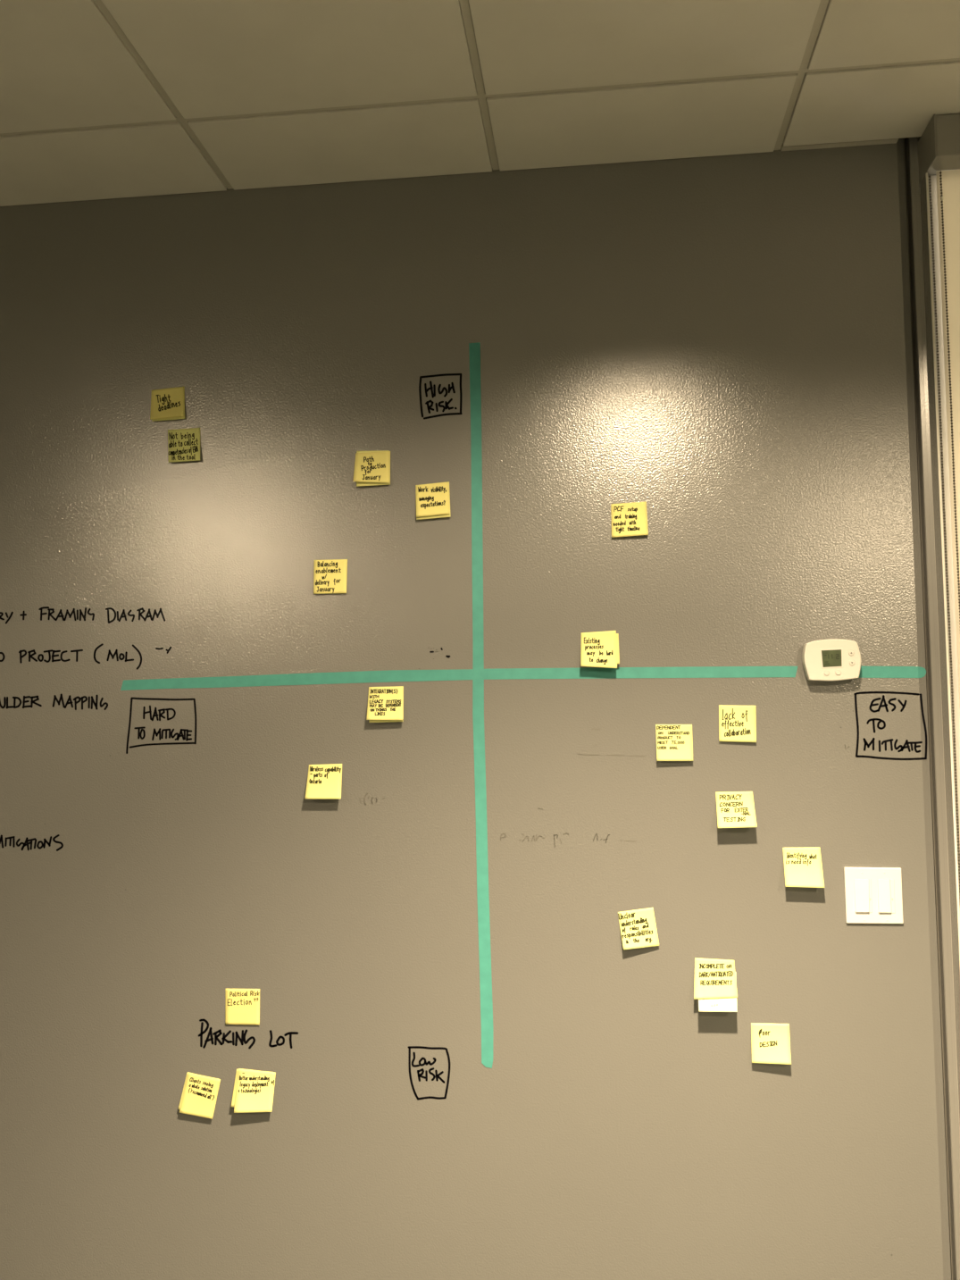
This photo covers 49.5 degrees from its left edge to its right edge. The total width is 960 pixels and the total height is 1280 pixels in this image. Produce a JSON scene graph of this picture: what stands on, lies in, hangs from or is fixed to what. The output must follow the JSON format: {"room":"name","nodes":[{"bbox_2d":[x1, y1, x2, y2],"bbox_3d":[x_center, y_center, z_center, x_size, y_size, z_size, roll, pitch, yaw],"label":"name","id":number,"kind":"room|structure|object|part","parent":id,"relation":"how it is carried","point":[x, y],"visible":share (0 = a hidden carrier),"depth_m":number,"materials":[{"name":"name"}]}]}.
{"room":"office meeting room","nodes":[
{"label":"office meeting room","id":0,"kind":"room"},
{"bbox_2d":[0,137,953,1279],"bbox_3d":[-0.991,0.336,2.400,3.884,2.776,0.120,-1,-4,6],"label":"wall","id":1,"kind":"structure","parent":0,"point":[723,345],"depth_m":2.24,"materials":[{"name":"grey paint"}]},
{"bbox_2d":[150,386,184,419],"bbox_3d":[-0.708,-0.536,2.357,0.081,0.077,0.012,-1,-4,6],"label":"sticky note","id":2,"kind":"object","parent":1,"relation":"attached to","point":[165,403],"visible":1,"depth_m":2.36,"materials":[{"name":"yellow paper"}]},
{"bbox_2d":[151,387,184,421],"bbox_3d":[-0.707,-0.535,2.360,0.081,0.078,0.008,-1,-4,6],"label":"sticky note","id":3,"kind":"object","parent":1,"relation":"attached to","point":[180,417],"visible":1,"depth_m":2.36,"materials":[{"name":"yellow paper"}]},
{"bbox_2d":[167,427,200,462],"bbox_3d":[-0.668,-0.440,2.348,0.080,0.079,0.010,-1,-4,6],"label":"sticky note","id":4,"kind":"object","parent":1,"relation":"attached to","point":[183,444],"visible":1,"depth_m":2.35,"materials":[{"name":"yellow paper"}]},
{"bbox_2d":[178,1072,217,1109],"bbox_3d":[-0.607,0.981,2.248,0.090,0.086,0.010,-1,-4,6],"label":"sticky note","id":5,"kind":"object","parent":1,"relation":"attached to","point":[187,1073],"visible":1,"depth_m":2.25,"materials":[{"name":"yellow paper"}]},
{"bbox_2d":[179,1071,220,1119],"bbox_3d":[-0.604,0.983,2.246,0.088,0.093,0.012,-1,-4,6],"label":"sticky note","id":6,"kind":"object","parent":1,"relation":"attached to","point":[200,1093],"visible":1,"depth_m":2.25,"materials":[{"name":"yellow paper"}]},
{"bbox_2d":[225,988,259,1024],"bbox_3d":[-0.514,0.794,2.253,0.078,0.076,0.004,-1,-4,6],"label":"sticky note","id":7,"kind":"object","parent":1,"relation":"attached to","point":[242,1005],"visible":1,"depth_m":2.25,"materials":[{"name":"yellow paper"}]},
{"bbox_2d":[231,1069,267,1107],"bbox_3d":[-0.489,0.965,2.233,0.089,0.081,0.015,-1,-4,6],"label":"sticky note","id":8,"kind":"object","parent":1,"relation":"attached to","point":[237,1073],"visible":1,"depth_m":2.24,"materials":[{"name":"yellow paper"}]},
{"bbox_2d":[234,1068,276,1112],"bbox_3d":[-0.482,0.965,2.227,0.086,0.084,0.025,-1,-4,6],"label":"sticky note","id":9,"kind":"object","parent":1,"relation":"attached to","point":[255,1091],"visible":1,"depth_m":2.23,"materials":[{"name":"yellow paper"}]},
{"bbox_2d":[305,763,342,798],"bbox_3d":[-0.337,0.306,2.253,0.080,0.074,0.028,-1,-4,6],"label":"sticky note","id":10,"kind":"object","parent":1,"relation":"attached to","point":[323,781],"visible":1,"depth_m":2.26,"materials":[{"name":"yellow paper"}]},
{"bbox_2d":[313,559,347,593],"bbox_3d":[-0.330,-0.140,2.292,0.076,0.076,0.006,-1,-4,6],"label":"sticky note","id":11,"kind":"object","parent":1,"relation":"attached to","point":[330,576],"visible":1,"depth_m":2.29,"materials":[{"name":"yellow paper"}]},
{"bbox_2d":[353,451,390,483],"bbox_3d":[-0.238,-0.380,2.293,0.081,0.074,0.015,-1,-4,6],"label":"sticky note","id":12,"kind":"object","parent":1,"relation":"attached to","point":[370,466],"visible":1,"depth_m":2.30,"materials":[{"name":"yellow paper"}]},
{"bbox_2d":[356,450,390,486],"bbox_3d":[-0.236,-0.379,2.296,0.076,0.082,0.009,-1,-4,6],"label":"sticky note","id":13,"kind":"object","parent":1,"relation":"attached to","point":[358,483],"visible":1,"depth_m":2.29,"materials":[{"name":"yellow paper"}]},
{"bbox_2d":[366,686,403,719],"bbox_3d":[-0.204,0.137,2.250,0.080,0.073,0.025,-1,-4,6],"label":"sticky note","id":14,"kind":"object","parent":1,"relation":"attached to","point":[384,703],"visible":1,"depth_m":2.25,"materials":[{"name":"yellow paper"}]},
{"bbox_2d":[368,719,403,722],"bbox_3d":[-0.203,0.140,2.254,0.076,0.077,0.017,-1,-4,6],"label":"sticky note","id":15,"kind":"object","parent":1,"relation":"attached to","point":[370,721],"visible":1,"depth_m":2.25,"materials":[{"name":"yellow paper"}]},
{"bbox_2d":[415,481,449,517],"bbox_3d":[-0.104,-0.307,2.275,0.076,0.078,0.011,-1,-4,6],"label":"sticky note","id":16,"kind":"object","parent":1,"relation":"attached to","point":[431,498],"visible":1,"depth_m":2.28,"materials":[{"name":"yellow paper"}]},
{"bbox_2d":[416,494,450,519],"bbox_3d":[-0.103,-0.304,2.277,0.078,0.083,0.008,-1,-4,6],"label":"sticky note","id":17,"kind":"object","parent":1,"relation":"attached to","point":[447,514],"visible":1,"depth_m":2.27,"materials":[{"name":"yellow paper"}]},
{"bbox_2d":[120,666,797,690],"bbox_3d":[-0.071,0.081,2.252,1.479,0.035,0.001,-1,-4,6],"label":"tape strip","id":18,"kind":"object","parent":1,"relation":"attached to","point":[685,672],"visible":1,"depth_m":2.25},
{"bbox_2d":[468,342,493,1068],"bbox_3d":[0.002,0.122,2.240,0.036,1.559,0.001,-1,-4,6],"label":"tape strip","id":19,"kind":"object","parent":1,"relation":"attached to","point":[474,348],"visible":1,"depth_m":2.24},
{"bbox_2d":[580,630,617,668],"bbox_3d":[0.251,0.020,2.205,0.076,0.081,0.027,-1,-4,6],"label":"sticky note","id":20,"kind":"object","parent":1,"relation":"attached to","point":[598,648],"visible":1,"depth_m":2.21,"materials":[{"name":"yellow paper"}]},
{"bbox_2d":[616,633,619,663],"bbox_3d":[0.257,0.020,2.210,0.077,0.069,0.017,-1,-4,6],"label":"sticky note","id":21,"kind":"object","parent":1,"relation":"attached to","point":[617,634],"visible":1,"depth_m":2.21,"materials":[{"name":"yellow paper"}]},
{"bbox_2d":[610,501,648,537],"bbox_3d":[0.320,-0.258,2.224,0.077,0.077,0.011,-1,-4,6],"label":"sticky note","id":22,"kind":"object","parent":1,"relation":"attached to","point":[628,519],"visible":1,"depth_m":2.23,"materials":[{"name":"yellow paper"}]},
{"bbox_2d":[618,907,659,949],"bbox_3d":[0.330,0.600,2.163,0.084,0.084,0.020,-1,-4,6],"label":"sticky note","id":23,"kind":"object","parent":1,"relation":"attached to","point":[638,927],"visible":1,"depth_m":2.17,"materials":[{"name":"yellow paper"}]},
{"bbox_2d":[655,724,693,761],"bbox_3d":[0.408,0.215,2.181,0.076,0.077,0.016,-1,-4,6],"label":"sticky note","id":24,"kind":"object","parent":1,"relation":"attached to","point":[674,742],"visible":1,"depth_m":2.18,"materials":[{"name":"yellow paper"}]},
{"bbox_2d":[694,957,737,999],"bbox_3d":[0.482,0.695,2.135,0.088,0.077,0.026,-1,-4,6],"label":"sticky note","id":25,"kind":"object","parent":1,"relation":"attached to","point":[714,978],"visible":1,"depth_m":2.14,"materials":[{"name":"yellow paper"}]},
{"bbox_2d":[698,976,737,1012],"bbox_3d":[0.485,0.718,2.126,0.082,0.070,0.042,-1,-4,6],"label":"sticky note","id":26,"kind":"object","parent":1,"relation":"attached to","point":[723,1004],"visible":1,"depth_m":2.11,"materials":[{"name":"yellow paper"}]},
{"bbox_2d":[715,791,757,828],"bbox_3d":[0.528,0.350,2.148,0.079,0.072,0.037,-1,-4,6],"label":"sticky note","id":27,"kind":"object","parent":1,"relation":"attached to","point":[735,809],"visible":1,"depth_m":2.15,"materials":[{"name":"yellow paper"}]},
{"bbox_2d":[719,704,756,742],"bbox_3d":[0.538,0.175,2.172,0.078,0.078,0.009,-1,-4,6],"label":"sticky note","id":28,"kind":"object","parent":1,"relation":"attached to","point":[738,723],"visible":1,"depth_m":2.17,"materials":[{"name":"yellow paper"}]},
{"bbox_2d":[751,1022,791,1064],"bbox_3d":[0.592,0.822,2.117,0.079,0.075,0.022,-1,-4,6],"label":"sticky note","id":29,"kind":"object","parent":1,"relation":"attached to","point":[771,1042],"visible":1,"depth_m":2.12,"materials":[{"name":"yellow paper"}]},
{"bbox_2d":[782,847,824,887],"bbox_3d":[0.661,0.465,2.128,0.078,0.077,0.032,-1,-4,6],"label":"sticky note","id":30,"kind":"object","parent":1,"relation":"attached to","point":[803,866],"visible":1,"depth_m":2.13,"materials":[{"name":"yellow paper"}]},
{"bbox_2d":[802,638,861,681],"bbox_3d":[0.728,0.041,2.147,0.119,0.087,0.033,-1,-4,6],"label":"thermostat","id":31,"kind":"object","parent":1,"relation":"attached to","point":[832,659],"visible":1,"depth_m":2.13,"materials":[{"name":"white plastic"}]},
{"bbox_2d":[844,867,903,923],"bbox_3d":[0.802,0.520,2.119,0.112,0.113,0.011,-1,-4,6],"label":"light switch","id":32,"kind":"object","parent":1,"relation":"attached to","point":[873,895],"visible":1,"depth_m":2.12,"materials":[{"name":"white plastic"}]},
{"bbox_2d":[858,666,926,677],"bbox_3d":[0.841,0.066,2.150,0.162,0.028,0.007,-1,-4,4],"label":"tape strip","id":33,"kind":"object","parent":1,"relation":"attached to","point":[865,672],"visible":0.91,"depth_m":2.15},
{"bbox_2d":[904,136,959,1279],"bbox_3d":[0.947,0.296,2.183,0.016,2.776,0.120,-1,-4,6],"label":"trim","id":34,"kind":"structure","parent":1,"relation":"attached to","point":[929,565],"depth_m":2.14,"materials":[{"name":"grey metal"}]},
{"bbox_2d":[917,113,959,1130],"bbox_3d":[1.837,0.286,1.974,1.800,2.746,0.120,-1,-4,6],"label":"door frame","id":35,"kind":"structure","parent":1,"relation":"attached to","point":[939,146],"depth_m":2.13,"materials":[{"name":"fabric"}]},
{"bbox_3d":[0.951,0.080,2.098,0.005,2.102,0.004,-1,-4,6],"label":"bead chain","id":36,"kind":"part","parent":35,"relation":"part of","materials":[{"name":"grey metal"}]},
{"bbox_3d":[0.966,0.079,2.082,0.005,2.102,0.004,-1,-4,6],"label":"bead chain","id":37,"kind":"part","parent":35,"relation":"part of","materials":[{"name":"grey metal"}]},
{"bbox_2d":[0,0,959,206],"bbox_3d":[-0.113,-1.297,-0.769,6.600,0.104,6.420,-1,-4,6],"label":"ceiling","id":38,"kind":"structure","parent":0,"point":[100,99],"depth_m":1.99,"materials":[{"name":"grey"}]}
]}

